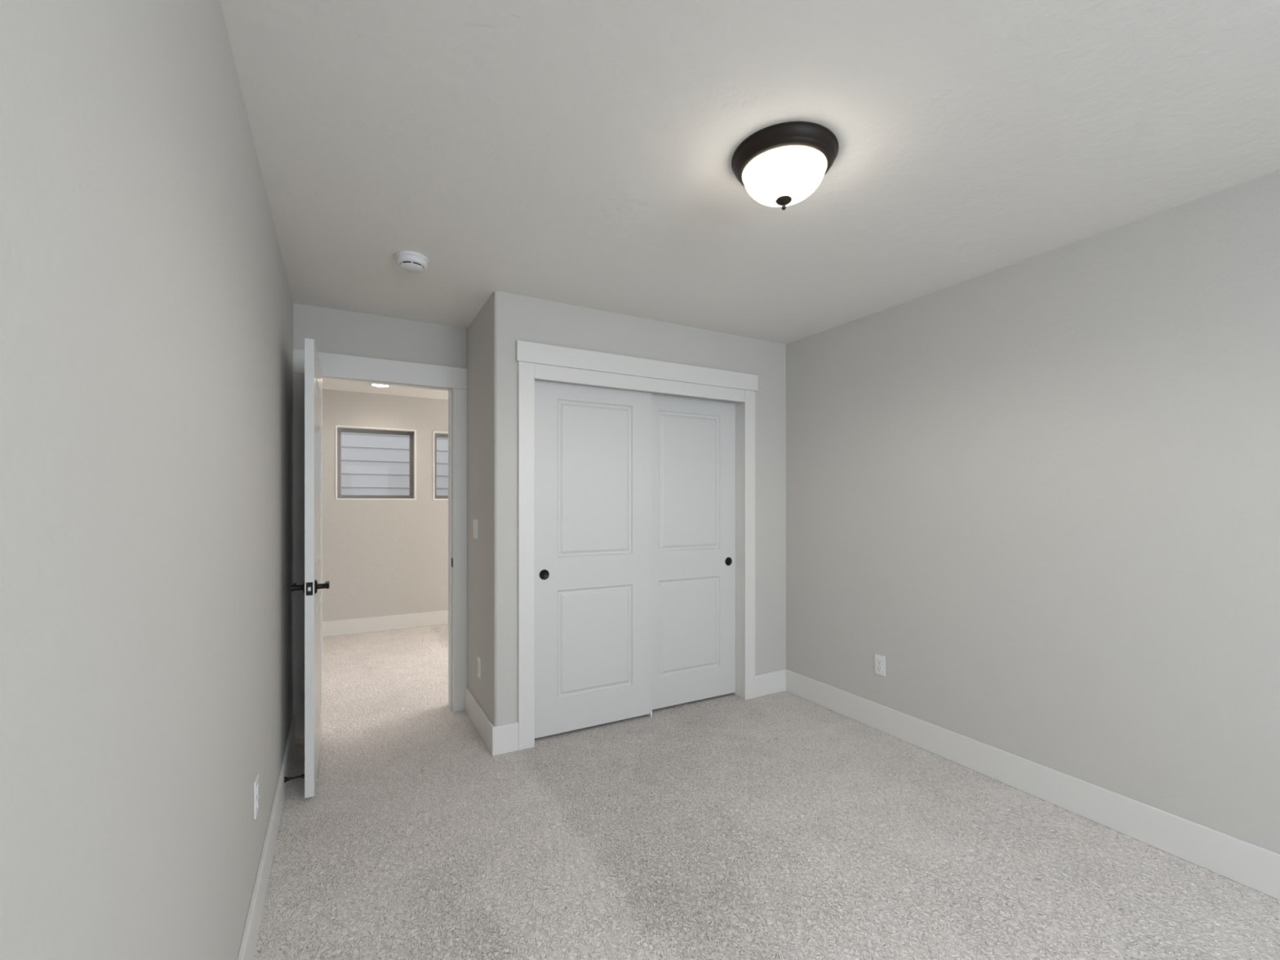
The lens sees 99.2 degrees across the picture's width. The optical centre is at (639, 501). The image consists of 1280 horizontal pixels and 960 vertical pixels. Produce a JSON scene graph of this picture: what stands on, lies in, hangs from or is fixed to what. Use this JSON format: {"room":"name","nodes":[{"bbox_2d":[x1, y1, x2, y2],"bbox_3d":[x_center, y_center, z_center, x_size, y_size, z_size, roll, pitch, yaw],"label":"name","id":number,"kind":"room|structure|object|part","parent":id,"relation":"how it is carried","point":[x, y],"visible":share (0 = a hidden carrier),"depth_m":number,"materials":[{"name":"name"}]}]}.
{"room":"empty bedroom","nodes":[
{"label":"empty bedroom","id":0,"kind":"room"},
{"bbox_2d":[0,0,293,959],"bbox_3d":[-0.644,0.108,0.559,0.120,2.440,5.840,0,0,-29],"label":"wall","id":1,"kind":"structure","parent":0,"point":[146,303],"depth_m":0.70,"materials":[{"name":"grey paint"}]},
{"bbox_2d":[253,772,259,819],"bbox_3d":[-1.201,0.920,1.708,0.009,0.115,0.070,0,0,-29],"label":"power outlet","id":2,"kind":"object","parent":1,"relation":"attached to","point":[256,784],"visible":1,"depth_m":1.69,"materials":[{"name":"white plastic"}]},
{"bbox_2d":[256,782,259,795],"bbox_3d":[-1.199,0.900,1.709,0.004,0.028,0.034,0,0,-29],"label":"receptacle","id":3,"kind":"object","parent":2,"relation":"attached to","point":[257,784],"depth_m":1.70,"materials":[{"name":"white plastic"}]},
{"bbox_2d":[256,795,259,808],"bbox_3d":[-1.199,0.940,1.709,0.004,0.028,0.034,0,0,-29],"label":"receptacle","id":4,"kind":"object","parent":2,"relation":"attached to","point":[257,796],"depth_m":1.70,"materials":[{"name":"white plastic"}]},
{"bbox_2d":[236,713,295,959],"bbox_3d":[-0.585,1.253,0.591,0.014,0.150,5.600,0,0,-29],"label":"baseboard","id":5,"kind":"structure","parent":1,"relation":"attached to","point":[247,948],"depth_m":1.84,"materials":[{"name":"white paint"}]},
{"bbox_2d":[284,773,304,782],"bbox_3d":[-1.547,1.236,2.442,0.080,0.026,0.026,0,0,-29],"label":"door stop","id":6,"kind":"object","parent":1,"relation":"attached to","point":[286,779],"visible":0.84,"depth_m":2.43,"materials":[{"name":"black metal"}]},
{"bbox_3d":[-1.554,1.236,2.438,0.064,0.026,0.026,0,0,-29],"label":"rod","id":7,"kind":"part","parent":6,"relation":"part of","materials":[{"name":"black metal"}]},
{"bbox_2d":[293,302,466,368],"bbox_3d":[-0.656,0.108,3.814,2.990,2.440,0.120,0,0,-29],"label":"wall","id":8,"kind":"structure","parent":0,"point":[333,331],"depth_m":3.25,"materials":[{"name":"grey paint"}]},
{"bbox_2d":[290,337,329,798],"bbox_3d":[-1.645,0.292,2.745,0.152,2.032,0.775,0,0,-29],"label":"door","id":9,"kind":"structure","parent":8,"relation":"in","point":[313,585],"depth_m":2.42,"materials":[{"name":"white paint"}]},
{"bbox_3d":[-1.556,0.385,2.484,0.058,0.063,0.146,0,0,-29],"label":"handle","id":10,"kind":"part","parent":9,"relation":"part of","materials":[{"name":"black metal"}]},
{"bbox_3d":[-1.465,0.385,2.414,0.026,0.058,0.002,0,0,-29],"label":"latch plate","id":11,"kind":"part","parent":9,"relation":"part of","materials":[{"name":"black metal"}]},
{"bbox_3d":[-1.642,0.292,2.748,0.036,2.032,0.757,0,0,-28],"label":"panel","id":12,"kind":"part","parent":9,"relation":"part of","materials":[{"name":"white paint"}]},
{"bbox_3d":[-1.473,0.385,2.529,0.058,0.063,0.146,0,0,-29],"label":"handle","id":13,"kind":"part","parent":9,"relation":"part of","materials":[{"name":"black metal"}]},
{"bbox_2d":[293,348,466,740],"bbox_3d":[-1.549,0.238,3.313,0.942,2.180,0.140,0,0,-29],"label":"door frame","id":14,"kind":"structure","parent":8,"relation":"attached to","point":[460,396],"depth_m":3.36,"materials":[{"name":"white paint"}]},
{"bbox_2d":[322,389,448,622],"bbox_3d":[-2.143,0.108,5.987,6.400,2.440,0.160,0,0,-29],"label":"wall","id":15,"kind":"structure","parent":0,"point":[381,557],"depth_m":5.62,"materials":[{"name":"grey paint"}]},
{"bbox_2d":[335,425,416,500],"bbox_3d":[-2.736,-0.393,5.657,0.746,0.743,0.159,0,0,-29],"label":"window","id":16,"kind":"structure","parent":15,"relation":"in","point":[411,433],"depth_m":5.65,"materials":[{"name":"white"}]},
{"bbox_2d":[322,610,448,637],"bbox_3d":[-2.101,1.253,5.911,6.400,0.150,0.014,0,0,-29],"label":"baseboard","id":17,"kind":"structure","parent":15,"relation":"attached to","point":[353,626],"depth_m":5.61,"materials":[{"name":"white paint"}]},
{"bbox_2d":[432,431,448,500],"bbox_3d":[-1.933,-0.393,6.097,0.746,0.743,0.159,0,0,-29],"label":"window","id":18,"kind":"structure","parent":15,"relation":"in","point":[436,434],"depth_m":5.94,"materials":[{"name":"white"}]},
{"bbox_2d":[466,290,503,726],"bbox_3d":[-0.886,0.108,3.208,0.120,2.440,0.722,0,0,-29],"label":"wall","id":19,"kind":"structure","parent":0,"point":[485,333],"depth_m":3.06,"materials":[{"name":"grey paint"}]},
{"bbox_2d":[473,519,478,538],"bbox_3d":[-0.983,0.161,3.253,0.008,0.115,0.116,0,0,-29],"label":"light switch","id":20,"kind":"object","parent":19,"relation":"attached to","point":[475,521],"visible":1,"depth_m":3.23,"materials":[{"name":"white plastic"}]},
{"bbox_2d":[477,656,480,679],"bbox_3d":[-0.935,0.962,3.165,0.009,0.115,0.070,0,0,-29],"label":"power outlet","id":21,"kind":"object","parent":19,"relation":"attached to","point":[478,657],"visible":1,"depth_m":3.15,"materials":[{"name":"white plastic"}]},
{"bbox_2d":[465,686,493,755],"bbox_3d":[-0.940,1.253,3.168,0.014,0.150,0.704,0,0,-29],"label":"baseboard","id":22,"kind":"structure","parent":19,"relation":"attached to","point":[477,716],"depth_m":3.11,"materials":[{"name":"white paint"}]},
{"bbox_2d":[503,292,786,724],"bbox_3d":[0.126,0.108,3.420,1.998,2.440,0.120,0,0,-29],"label":"wall","id":23,"kind":"structure","parent":0,"point":[526,318],"depth_m":3.41,"materials":[{"name":"grey paint"}]},
{"bbox_2d":[492,721,518,755],"bbox_3d":[-0.712,1.253,2.884,0.140,0.150,0.014,0,0,-29],"label":"baseboard","id":24,"kind":"structure","parent":23,"relation":"attached to","point":[505,736],"depth_m":2.88,"materials":[{"name":"white paint"}]},
{"bbox_2d":[534,379,652,738],"bbox_3d":[-0.268,0.299,3.207,0.766,2.022,0.038,0,0,-29],"label":"door","id":25,"kind":"structure","parent":23,"relation":"in","point":[593,444],"depth_m":3.18,"materials":[{"name":"white paint"}]},
{"bbox_3d":[-0.534,0.406,3.042,0.058,0.058,0.005,0,0,-29],"label":"finger pull","id":26,"kind":"part","parent":25,"relation":"part of","materials":[{"name":"black metal"}]},
{"bbox_2d":[515,340,757,750],"bbox_3d":[0.039,0.234,3.357,1.657,2.189,0.146,0,0,-29],"label":"door frame","id":27,"kind":"structure","parent":23,"relation":"attached to","point":[526,371],"depth_m":3.20,"materials":[{"name":"white paint"}]},
{"bbox_2d":[652,392,735,709],"bbox_3d":[0.313,0.299,3.580,0.764,2.022,0.038,0,0,-29],"label":"door","id":28,"kind":"structure","parent":23,"relation":"in","point":[694,438],"depth_m":3.58,"materials":[{"name":"white paint"}]},
{"bbox_3d":[0.605,0.406,3.721,0.058,0.058,0.005,0,0,-29],"label":"finger pull","id":29,"kind":"part","parent":28,"relation":"part of","materials":[{"name":"black metal"}]},
{"bbox_2d":[755,668,786,697],"bbox_3d":[0.905,1.253,3.771,0.295,0.150,0.014,0,0,-29],"label":"baseboard","id":30,"kind":"structure","parent":23,"relation":"attached to","point":[775,682],"depth_m":3.76,"materials":[{"name":"white paint"}]},
{"bbox_2d":[219,0,1279,399],"bbox_3d":[-0.133,-1.162,2.322,6.640,0.100,8.440,0,0,-29],"label":"ceiling","id":31,"kind":"structure","parent":0,"point":[578,153],"depth_m":1.65,"materials":[{"name":"white paint"}]},
{"bbox_2d":[368,383,391,387],"bbox_3d":[-2.465,-1.109,5.172,0.190,0.007,0.190,0,0,-29],"label":"recessed light","id":32,"kind":"object","parent":31,"relation":"in","point":[371,384],"visible":0.62,"depth_m":5.18,"materials":[{"name":"white plastic"}]},
{"bbox_2d":[395,250,428,272],"bbox_3d":[-1.040,-1.087,2.481,0.141,0.051,0.141,0,0,-29],"label":"smoke detector","id":33,"kind":"object","parent":31,"relation":"attached to","point":[409,261],"visible":1,"depth_m":2.44,"materials":[{"name":"white plastic"}]},
{"bbox_2d":[731,121,838,209],"bbox_3d":[0.463,-1.027,1.755,0.332,0.170,0.332,0,0,-29],"label":"ceiling lamp","id":34,"kind":"object","parent":31,"relation":"attached to","point":[782,164],"visible":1,"depth_m":1.67,"materials":[{"name":"white glass"}]},
{"bbox_3d":[0.463,-1.023,1.755,0.261,0.098,0.261,0,0,-29],"label":"lamp shade","id":35,"kind":"part","parent":34,"relation":"part of","materials":[{"name":"white glass"}]},
{"bbox_2d":[253,624,1279,959],"bbox_3d":[-0.133,1.368,2.322,6.640,0.080,8.440,0,0,-29],"label":"floor","id":36,"kind":"structure","parent":0,"point":[783,825],"depth_m":2.06,"materials":[{"name":"beige carpet"}]},
{"bbox_2d":[786,169,1279,853],"bbox_3d":[2.083,0.108,2.054,0.120,2.440,5.840,0,0,-29],"label":"wall","id":37,"kind":"structure","parent":0,"point":[1043,489],"depth_m":2.34,"materials":[{"name":"grey paint"}]},
{"bbox_2d":[875,653,885,676],"bbox_3d":[1.396,0.950,3.172,0.009,0.115,0.070,0,0,-29],"label":"power outlet","id":38,"kind":"object","parent":37,"relation":"attached to","point":[880,660],"visible":1,"depth_m":3.17,"materials":[{"name":"white plastic"}]},
{"bbox_2d":[876,658,882,664],"bbox_3d":[1.395,0.930,3.171,0.004,0.028,0.034,0,0,-29],"label":"receptacle","id":39,"kind":"object","parent":38,"relation":"attached to","point":[879,661],"depth_m":3.17,"materials":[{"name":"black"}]},
{"bbox_2d":[876,665,882,671],"bbox_3d":[1.395,0.970,3.171,0.004,0.028,0.034,0,0,-29],"label":"receptacle","id":40,"kind":"object","parent":38,"relation":"attached to","point":[879,668],"depth_m":3.17,"materials":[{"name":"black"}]},
{"bbox_2d":[786,669,1279,900],"bbox_3d":[2.201,1.253,1.700,0.014,0.150,4.864,0,0,-29],"label":"baseboard","id":41,"kind":"structure","parent":37,"relation":"attached to","point":[1256,868],"depth_m":2.32,"materials":[{"name":"white paint"}]},
{"bbox_3d":[0.396,1.978,1.358,26.000,0.100,26.000,0,0,-29],"label":"ground","id":42,"kind":"structure","parent":0,"visible":0},
{"bbox_2d":[341,431,448,495],"bbox_3d":[-3.727,0.201,7.837,10.000,3.454,0.172,0,0,-29],"label":"wall","id":43,"kind":"structure","parent":42,"relation":"on","point":[372,464],"depth_m":7.76,"materials":[{"name":"white paint"}]}
]}

